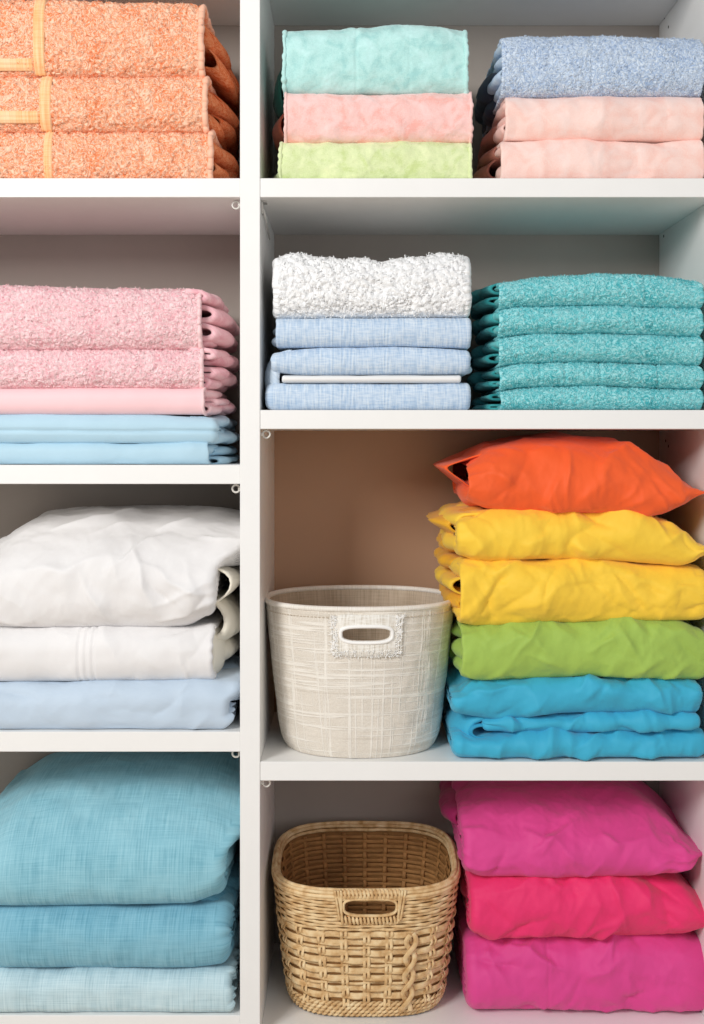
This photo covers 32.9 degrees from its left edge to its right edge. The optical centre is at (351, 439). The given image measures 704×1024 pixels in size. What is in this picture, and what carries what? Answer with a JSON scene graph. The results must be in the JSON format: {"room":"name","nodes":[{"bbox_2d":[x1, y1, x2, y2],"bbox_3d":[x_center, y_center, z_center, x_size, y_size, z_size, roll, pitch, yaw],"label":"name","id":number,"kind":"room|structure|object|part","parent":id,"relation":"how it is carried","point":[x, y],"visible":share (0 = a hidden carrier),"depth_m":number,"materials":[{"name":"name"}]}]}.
{"room":"linen closet","nodes":[
{"label":"linen closet","id":0,"kind":"room"},
{"bbox_3d":[0.000,1.146,-0.055,6.000,0.050,4.890,0,0,0],"label":"floor","id":1,"kind":"structure","parent":0,"visible":0},
{"bbox_2d":[0,0,703,1023],"bbox_3d":[-0.163,0.132,2.188,1.613,1.978,0.376,0,0,0],"label":"shelving unit","id":2,"kind":"object","parent":1,"relation":"on","point":[322,497],"visible":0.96,"depth_m":2.23,"materials":[{"name":"white laminate"}]},
{"bbox_2d":[0,649,239,728],"bbox_3d":[-0.408,0.453,2.166,0.449,0.100,0.328,0,0,0],"label":"bedding","id":3,"kind":"object","parent":2,"relation":"on","point":[173,703],"visible":0.63,"depth_m":2.01,"materials":[{"name":"blue fabric"}]},
{"bbox_2d":[0,582,239,681],"bbox_3d":[-0.415,0.344,2.174,0.441,0.153,0.328,0,0,0],"label":"duvet","id":4,"kind":"object","parent":3,"relation":"on","point":[200,649],"visible":0.72,"depth_m":2.02,"materials":[{"name":"white fabric"}]},
{"bbox_2d":[0,505,239,626],"bbox_3d":[-0.410,0.225,2.171,0.476,0.203,0.353,0,0,0],"label":"pillow","id":5,"kind":"object","parent":4,"relation":"on","point":[134,565],"visible":0.88,"depth_m":2.03,"materials":[{"name":"white fabric"}]},
{"bbox_2d":[0,920,239,1011],"bbox_3d":[-0.420,0.932,2.163,0.450,0.106,0.334,0,0,0],"label":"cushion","id":6,"kind":"object","parent":2,"relation":"on","point":[210,988],"visible":0.49,"depth_m":2.00,"materials":[{"name":"blue fabric"}]},
{"bbox_2d":[0,839,239,967],"bbox_3d":[-0.420,0.840,2.165,0.448,0.133,0.330,0,0,0],"label":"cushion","id":7,"kind":"object","parent":6,"relation":"on","point":[203,932],"visible":0.62,"depth_m":2.01,"materials":[{"name":"blue fabric"}]},
{"bbox_2d":[0,752,239,905],"bbox_3d":[-0.419,0.700,2.172,0.484,0.202,0.332,0,0,0],"label":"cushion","id":8,"kind":"object","parent":7,"relation":"on","point":[77,828],"visible":0.88,"depth_m":2.05,"materials":[{"name":"blue fabric"}]},
{"bbox_2d":[0,129,239,177],"bbox_3d":[-0.479,-0.484,2.175,0.554,0.098,0.330,0,0,0],"label":"folded towel","id":9,"kind":"object","parent":2,"relation":"on","point":[49,154],"visible":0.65,"depth_m":2.02,"materials":[{"name":"orange fabric"}]},
{"bbox_2d":[0,75,239,159],"bbox_3d":[-0.483,-0.573,2.170,0.560,0.106,0.321,0,0,0],"label":"folded towel","id":10,"kind":"object","parent":9,"relation":"on","point":[189,104],"visible":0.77,"depth_m":2.02,"materials":[{"name":"orange fabric"}]},
{"bbox_2d":[0,0,239,116],"bbox_3d":[-0.486,-0.685,2.174,0.568,0.145,0.332,0,0,0],"label":"folded towel","id":11,"kind":"object","parent":10,"relation":"on","point":[39,38],"visible":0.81,"depth_m":2.02,"materials":[{"name":"orange fabric"}]},
{"bbox_2d":[0,442,239,463],"bbox_3d":[-0.497,0.023,2.171,0.582,0.044,0.318,0,0,0],"label":"sheet","id":12,"kind":"object","parent":2,"relation":"on","point":[182,452],"visible":0.82,"depth_m":2.02,"materials":[{"name":"blue fabric"}]},
{"bbox_2d":[0,414,239,443],"bbox_3d":[-0.497,-0.019,2.172,0.586,0.053,0.317,0,0,0],"label":"sheet","id":13,"kind":"object","parent":12,"relation":"on","point":[14,428],"visible":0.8,"depth_m":2.02,"materials":[{"name":"blue fabric"}]},
{"bbox_2d":[0,387,236,416],"bbox_3d":[-0.499,-0.066,2.172,0.579,0.051,0.321,0,0,0],"label":"folded cloth","id":14,"kind":"object","parent":13,"relation":"on","point":[99,401],"visible":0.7,"depth_m":2.02,"materials":[{"name":"pink fabric"}]},
{"bbox_2d":[0,347,239,392],"bbox_3d":[-0.496,-0.122,2.170,0.582,0.076,0.320,0,0,0],"label":"folded towel","id":15,"kind":"object","parent":14,"relation":"on","point":[212,369],"visible":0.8,"depth_m":2.02,"materials":[{"name":"pink fabric"}]},
{"bbox_2d":[0,284,239,353],"bbox_3d":[-0.499,-0.210,2.169,0.583,0.120,0.322,0,0,0],"label":"folded towel","id":16,"kind":"object","parent":15,"relation":"on","point":[35,317],"visible":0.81,"depth_m":2.02,"materials":[{"name":"pink fabric"}]},
{"bbox_3d":[-0.563,0.985,2.186,0.749,0.034,0.368,0,0,0],"label":"shelf","id":17,"kind":"part","parent":2,"relation":"part of","materials":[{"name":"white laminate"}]},
{"bbox_3d":[-0.563,0.507,2.186,0.749,0.034,0.368,0,0,0],"label":"shelf","id":18,"kind":"part","parent":2,"relation":"part of","materials":[{"name":"white laminate"}]},
{"bbox_3d":[-0.563,0.058,2.186,0.749,0.032,0.368,0,0,0],"label":"shelf","id":19,"kind":"part","parent":2,"relation":"part of","materials":[{"name":"white laminate"}]},
{"bbox_3d":[-0.563,-0.424,2.186,0.749,0.032,0.368,0,0,0],"label":"shelf","id":20,"kind":"part","parent":2,"relation":"part of","materials":[{"name":"white laminate"}]},
{"bbox_3d":[-0.570,0.132,2.373,0.798,1.978,0.006,0,0,0],"label":"panel","id":21,"kind":"part","parent":2,"relation":"part of","materials":[{"name":"white wood"}]},
{"bbox_3d":[-0.163,-0.841,2.185,1.549,0.032,0.370,0,0,0],"label":"panel","id":22,"kind":"part","parent":2,"relation":"part of","materials":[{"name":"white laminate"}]},
{"bbox_2d":[265,585,452,757],"bbox_3d":[0.014,0.410,2.152,0.349,0.260,0.314,0,0,0],"label":"storage basket","id":23,"kind":"object","parent":2,"relation":"on","point":[360,671],"visible":0.98,"depth_m":2.02,"materials":[{"name":"fabric"}]},
{"bbox_2d":[271,821,460,1016],"bbox_3d":[0.025,0.874,2.189,0.343,0.252,0.318,0,0,0],"label":"storage basket","id":24,"kind":"object","parent":2,"relation":"on","point":[366,910],"visible":1,"depth_m":2.07,"materials":[{"name":"wicker"}]},
{"bbox_3d":[0.031,0.800,2.041,0.125,0.063,0.021,0,0,0],"label":"handle","id":25,"kind":"part","parent":24,"relation":"part of","materials":[{"name":"wicker"}]},
{"bbox_2d":[264,347,471,409],"bbox_3d":[0.027,-0.106,2.166,0.362,0.110,0.304,0,0,0],"label":"folded blanket","id":26,"kind":"object","parent":2,"relation":"on","point":[347,361],"visible":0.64,"depth_m":2.02,"materials":[{"name":"blue fabric"}]},
{"bbox_2d":[282,375,460,383],"bbox_3d":[0.033,-0.104,2.144,0.307,0.013,0.263,0,0,0],"label":"folded cloth","id":27,"kind":"object","parent":26,"relation":"in","point":[377,379],"visible":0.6,"depth_m":2.02,"materials":[{"name":"white fabric"}]},
{"bbox_2d":[272,318,471,351],"bbox_3d":[0.032,-0.184,2.166,0.344,0.055,0.304,0,0,0],"label":"folded towel","id":28,"kind":"object","parent":26,"relation":"on","point":[442,333],"visible":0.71,"depth_m":2.02,"materials":[{"name":"blue fabric"}]},
{"bbox_2d":[272,252,471,318],"bbox_3d":[0.034,-0.266,2.162,0.343,0.124,0.313,0,0,0],"label":"folded towel","id":29,"kind":"object","parent":28,"relation":"on","point":[438,285],"visible":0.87,"depth_m":2.02,"materials":[{"name":"white fabric"}]},
{"bbox_2d":[274,141,472,177],"bbox_3d":[0.034,-0.475,2.165,0.344,0.076,0.307,0,0,0],"label":"folded towel","id":30,"kind":"object","parent":2,"relation":"on","point":[399,159],"visible":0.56,"depth_m":2.02,"materials":[{"name":"green fabric"}]},
{"bbox_2d":[272,91,473,151],"bbox_3d":[0.032,-0.552,2.166,0.353,0.096,0.309,0,0,0],"label":"folded towel","id":31,"kind":"object","parent":30,"relation":"on","point":[424,117],"visible":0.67,"depth_m":2.02,"materials":[{"name":"pink fabric"}]},
{"bbox_2d":[273,25,468,120],"bbox_3d":[0.027,-0.643,2.165,0.346,0.143,0.310,0,0,0],"label":"folded towel","id":32,"kind":"object","parent":31,"relation":"on","point":[387,59],"visible":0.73,"depth_m":2.02,"materials":[{"name":"teal fabric"}]},
{"bbox_3d":[0.236,0.839,2.373,0.815,0.563,0.006,0,0,0],"label":"panel","id":33,"kind":"part","parent":2,"relation":"part of","materials":[{"name":"wood"}]},
{"bbox_3d":[0.236,0.262,2.373,0.815,0.591,0.006,0,0,0],"label":"panel","id":34,"kind":"part","parent":2,"relation":"part of","materials":[{"name":"brown wood"}]},
{"bbox_3d":[0.236,-0.445,2.373,0.815,0.823,0.006,0,0,0],"label":"panel","id":35,"kind":"part","parent":2,"relation":"part of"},
{"bbox_3d":[0.229,0.557,2.186,0.766,0.032,0.368,0,0,0],"label":"shelf","id":36,"kind":"part","parent":2,"relation":"part of","materials":[{"name":"white laminate"}]},
{"bbox_3d":[0.229,-0.034,2.186,0.766,0.032,0.368,0,0,0],"label":"shelf","id":37,"kind":"part","parent":2,"relation":"part of","materials":[{"name":"white laminate"}]},
{"bbox_3d":[0.229,-0.424,2.186,0.766,0.032,0.368,0,0,0],"label":"shelf","id":38,"kind":"part","parent":2,"relation":"part of","materials":[{"name":"white laminate"}]},
{"bbox_3d":[0.229,1.018,2.186,0.766,0.034,0.368,0,0,0],"label":"shelf","id":39,"kind":"part","parent":2,"relation":"part of","materials":[{"name":"white laminate"}]},
{"bbox_2d":[442,657,703,760],"bbox_3d":[0.384,0.469,2.161,0.440,0.149,0.345,0,0,0],"label":"duvet","id":40,"kind":"object","parent":2,"relation":"on","point":[587,717],"visible":0.88,"depth_m":2.01,"materials":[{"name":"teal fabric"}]},
{"bbox_2d":[449,614,703,679],"bbox_3d":[0.390,0.353,2.161,0.446,0.118,0.339,0,0,0],"label":"duvet","id":41,"kind":"object","parent":40,"relation":"on","point":[623,647],"visible":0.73,"depth_m":2.01,"materials":[{"name":"green fabric"}]},
{"bbox_2d":[434,547,703,625],"bbox_3d":[0.382,0.256,2.159,0.466,0.128,0.343,0,0,0],"label":"duvet","id":42,"kind":"object","parent":41,"relation":"on","point":[479,592],"visible":0.8,"depth_m":2.01,"materials":[{"name":"yellow fabric"}]},
{"bbox_2d":[426,501,703,565],"bbox_3d":[0.371,0.159,2.162,0.473,0.116,0.338,0,0,0],"label":"pillow","id":43,"kind":"object","parent":42,"relation":"on","point":[471,532],"visible":0.77,"depth_m":2.01,"materials":[{"name":"yellow fabric"}]},
{"bbox_2d":[433,431,703,515],"bbox_3d":[0.375,0.058,2.161,0.453,0.150,0.337,0,0,0],"label":"pillow","id":44,"kind":"object","parent":43,"relation":"on","point":[552,471],"visible":0.94,"depth_m":2.01,"materials":[{"name":"orange fabric"}]},
{"bbox_2d":[453,886,703,1012],"bbox_3d":[0.412,0.929,2.199,0.431,0.148,0.297,0,0,0],"label":"duvet","id":45,"kind":"object","parent":2,"relation":"on","point":[652,973],"visible":0.74,"depth_m":2.06,"materials":[{"name":"fabric"}]},
{"bbox_2d":[457,849,703,940],"bbox_3d":[0.410,0.814,2.194,0.430,0.122,0.299,0,0,0],"label":"pillow","id":46,"kind":"object","parent":45,"relation":"on","point":[497,907],"visible":0.7,"depth_m":2.06,"materials":[{"name":"pink fabric"}]},
{"bbox_2d":[439,781,702,877],"bbox_3d":[0.392,0.699,2.197,0.464,0.138,0.310,0,0,0],"label":"pillow","id":47,"kind":"object","parent":46,"relation":"on","point":[552,829],"visible":0.91,"depth_m":2.09,"materials":[{"name":"fabric"}]},
{"bbox_2d":[470,385,703,409],"bbox_3d":[0.407,-0.073,2.164,0.383,0.050,0.307,0,0,0],"label":"folded towel","id":48,"kind":"object","parent":2,"relation":"on","point":[587,397],"visible":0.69,"depth_m":2.02,"materials":[{"name":"teal fabric"}]},
{"bbox_2d":[467,361,703,395],"bbox_3d":[0.405,-0.109,2.164,0.388,0.056,0.307,0,0,0],"label":"folded towel","id":49,"kind":"object","parent":48,"relation":"on","point":[527,375],"visible":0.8,"depth_m":2.02,"materials":[{"name":"teal fabric"}]},
{"bbox_2d":[470,333,703,370],"bbox_3d":[0.408,-0.154,2.164,0.382,0.064,0.307,0,0,0],"label":"folded towel","id":50,"kind":"object","parent":49,"relation":"on","point":[543,347],"visible":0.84,"depth_m":2.02,"materials":[{"name":"teal fabric"}]},
{"bbox_2d":[471,305,703,345],"bbox_3d":[0.409,-0.203,2.164,0.381,0.061,0.308,0,0,0],"label":"folded towel","id":51,"kind":"object","parent":50,"relation":"on","point":[664,321],"visible":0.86,"depth_m":2.02,"materials":[{"name":"teal fabric"}]},
{"bbox_2d":[470,273,703,319],"bbox_3d":[0.406,-0.254,2.164,0.386,0.068,0.307,0,0,0],"label":"folded towel","id":52,"kind":"object","parent":51,"relation":"on","point":[603,289],"visible":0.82,"depth_m":2.02,"materials":[{"name":"teal fabric"}]},
{"bbox_2d":[473,139,703,177],"bbox_3d":[0.406,-0.483,2.164,0.385,0.086,0.311,0,0,0],"label":"folded towel","id":53,"kind":"object","parent":2,"relation":"on","point":[563,158],"visible":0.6,"depth_m":2.02,"materials":[{"name":"pink fabric"}]},
{"bbox_2d":[477,96,703,162],"bbox_3d":[0.416,-0.551,2.164,0.369,0.080,0.313,0,0,0],"label":"folded towel","id":54,"kind":"object","parent":53,"relation":"on","point":[652,120],"visible":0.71,"depth_m":2.02,"materials":[{"name":"pink fabric"}]},
{"bbox_2d":[474,34,703,137],"bbox_3d":[0.413,-0.638,2.165,0.373,0.116,0.311,0,0,0],"label":"folded towel","id":55,"kind":"object","parent":54,"relation":"on","point":[536,67],"visible":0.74,"depth_m":2.02,"materials":[{"name":"blue fabric"}]},
{"bbox_3d":[0.627,0.132,2.185,0.032,1.978,0.370,0,0,0],"label":"panel","id":56,"kind":"part","parent":2,"relation":"part of","materials":[{"name":"white laminate"}]}
]}

